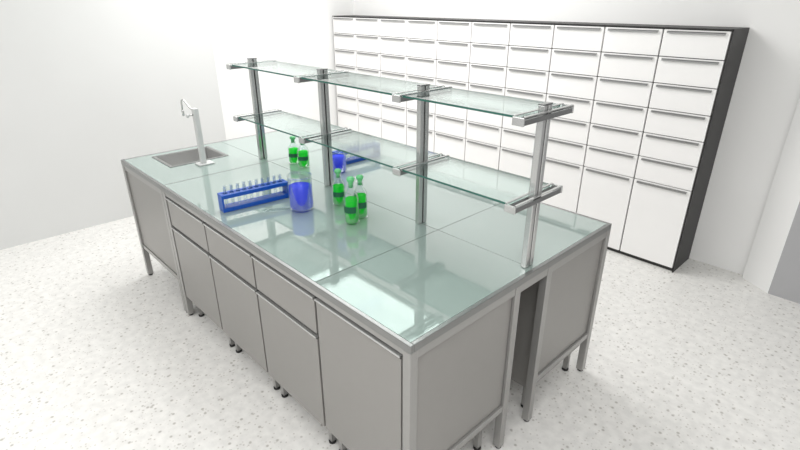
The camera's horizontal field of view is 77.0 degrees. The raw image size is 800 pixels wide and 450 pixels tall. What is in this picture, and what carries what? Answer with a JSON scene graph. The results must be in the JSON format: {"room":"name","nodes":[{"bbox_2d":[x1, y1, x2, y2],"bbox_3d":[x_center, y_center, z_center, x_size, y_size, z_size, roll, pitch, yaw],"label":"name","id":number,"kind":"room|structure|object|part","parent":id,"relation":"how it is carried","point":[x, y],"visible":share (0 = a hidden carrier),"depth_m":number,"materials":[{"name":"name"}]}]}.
{"room":"laboratory","nodes":[
{"label":"laboratory","id":0,"kind":"room"},
{"bbox_2d":[0,0,353,249],"bbox_3d":[-3.123,-1.353,4.005,7.300,3.000,0.400,-21,32,-39],"label":"wall","id":1,"kind":"structure","parent":0,"point":[87,87],"depth_m":4.49,"materials":[{"name":"white paint"}]},
{"bbox_2d":[0,216,799,449],"bbox_3d":[-0.458,1.111,2.291,7.600,0.100,8.200,-21,32,-39],"label":"floor","id":2,"kind":"structure","parent":0,"point":[98,351],"depth_m":2.82,"materials":[{"name":"tile"}]},
{"bbox_2d":[121,131,611,449],"bbox_3d":[-0.439,0.183,3.138,1.399,0.904,2.820,-21,32,-39],"label":"laboratory bench","id":3,"kind":"object","parent":2,"relation":"on","point":[392,331],"visible":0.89,"depth_m":2.28,"materials":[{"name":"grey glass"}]},
{"bbox_2d":[152,146,228,167],"bbox_3d":[-1.468,-0.420,3.548,0.406,0.139,0.336,-21,32,-39],"label":"sink basin","id":4,"kind":"object","parent":3,"relation":"in","point":[189,156],"depth_m":3.61,"materials":[{"name":"metal"}]},
{"bbox_2d":[180,99,214,165],"bbox_3d":[-1.339,-0.610,3.299,0.121,0.420,0.164,-21,32,-39],"label":"faucet","id":5,"kind":"object","parent":3,"relation":"on","point":[195,113],"visible":1,"depth_m":3.27,"materials":[{"name":"metal"}]},
{"bbox_3d":[-1.368,-0.748,3.227,0.066,0.110,0.138,-21,32,-39],"label":"spout and valve","id":6,"kind":"part","parent":5,"relation":"part of","materials":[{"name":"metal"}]},
{"bbox_2d":[217,179,289,212],"bbox_3d":[-0.777,-0.178,2.683,0.370,0.133,0.064,-18,29,-34],"label":"test tube rack","id":7,"kind":"object","parent":3,"relation":"on","point":[224,208],"visible":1,"depth_m":2.67,"materials":[{"name":"blue plastic"}]},
{"bbox_2d":[288,136,298,162],"bbox_3d":[-0.708,-0.501,3.346,0.076,0.181,0.077,-21,32,-39],"label":"bottle","id":8,"kind":"object","parent":3,"relation":"on","point":[293,152],"visible":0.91,"depth_m":3.33,"materials":[{"name":"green glass"}]},
{"bbox_2d":[289,182,312,210],"bbox_3d":[-0.513,-0.169,2.599,0.131,0.185,0.131,-21,32,-39],"label":"beaker","id":9,"kind":"object","parent":3,"relation":"on","point":[300,193],"visible":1,"depth_m":2.57,"materials":[{"name":"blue glass"}]},
{"bbox_2d":[298,143,308,166],"bbox_3d":[-0.630,-0.471,3.266,0.076,0.191,0.077,-21,32,-39],"label":"bottle","id":10,"kind":"object","parent":3,"relation":"on","point":[303,156],"visible":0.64,"depth_m":3.26,"materials":[{"name":"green glass"}]},
{"bbox_2d":[333,168,344,204],"bbox_3d":[-0.325,-0.202,2.660,0.070,0.196,0.071,-21,32,-39],"label":"bottle","id":11,"kind":"object","parent":3,"relation":"on","point":[338,189],"visible":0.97,"depth_m":2.65,"materials":[{"name":"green glass"}]},
{"bbox_2d":[332,154,345,171],"bbox_3d":[-0.390,-0.403,3.184,0.106,0.135,0.106,-21,32,-39],"label":"beaker","id":12,"kind":"object","parent":3,"relation":"on","point":[339,161],"visible":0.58,"depth_m":3.15,"materials":[{"name":"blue glass"}]},
{"bbox_2d":[332,150,365,164],"bbox_3d":[-0.292,-0.503,3.409,0.370,0.133,0.064,-21,32,-39],"label":"test tube rack","id":13,"kind":"object","parent":3,"relation":"on","point":[353,159],"visible":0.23,"depth_m":3.37,"materials":[{"name":"blue plastic"}]},
{"bbox_2d":[344,176,358,223],"bbox_3d":[-0.235,-0.120,2.427,0.072,0.236,0.073,-21,32,-39],"label":"bottle","id":14,"kind":"object","parent":3,"relation":"on","point":[351,202],"visible":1,"depth_m":2.42,"materials":[{"name":"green glass"}]},
{"bbox_2d":[354,174,366,217],"bbox_3d":[-0.197,-0.142,2.495,0.068,0.221,0.069,-21,32,-39],"label":"bottle","id":15,"kind":"object","parent":3,"relation":"on","point":[362,201],"visible":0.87,"depth_m":2.48,"materials":[{"name":"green glass"}]},
{"bbox_2d":[125,131,605,342],"bbox_3d":[-0.439,-0.218,2.959,1.355,0.018,2.784,-21,32,-39],"label":"countertop","id":16,"kind":"structure","parent":3,"relation":"on","point":[412,288],"depth_m":2.38,"materials":[{"name":"teal glass"}]},
{"bbox_2d":[226,58,573,267],"bbox_3d":[-0.211,-0.448,2.638,0.336,0.662,2.174,-21,32,-39],"label":"shelf rack","id":17,"kind":"object","parent":3,"relation":"on","point":[511,190],"visible":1,"depth_m":2.30,"materials":[{"name":"glass"}]},
{"bbox_2d":[332,15,749,272],"bbox_3d":[0.763,-1.086,4.959,0.349,1.733,4.157,-21,32,-39],"label":"tall cabinet","id":18,"kind":"object","parent":2,"relation":"on","point":[636,152],"visible":0.88,"depth_m":4.01,"materials":[{"name":"white laminate"}]},
{"bbox_2d":[354,0,799,274],"bbox_3d":[1.105,-1.695,4.770,0.230,3.000,4.570,-21,32,-39],"label":"wall","id":19,"kind":"structure","parent":0,"point":[765,97],"depth_m":3.62,"materials":[{"name":"white paint"}]},
{"bbox_2d":[742,98,799,303],"bbox_3d":[3.727,-0.524,2.152,0.400,3.000,3.200,-21,32,-39],"label":"wall","id":20,"kind":"structure","parent":0,"point":[773,263],"depth_m":3.44,"materials":[{"name":"grey paint"}]}
]}

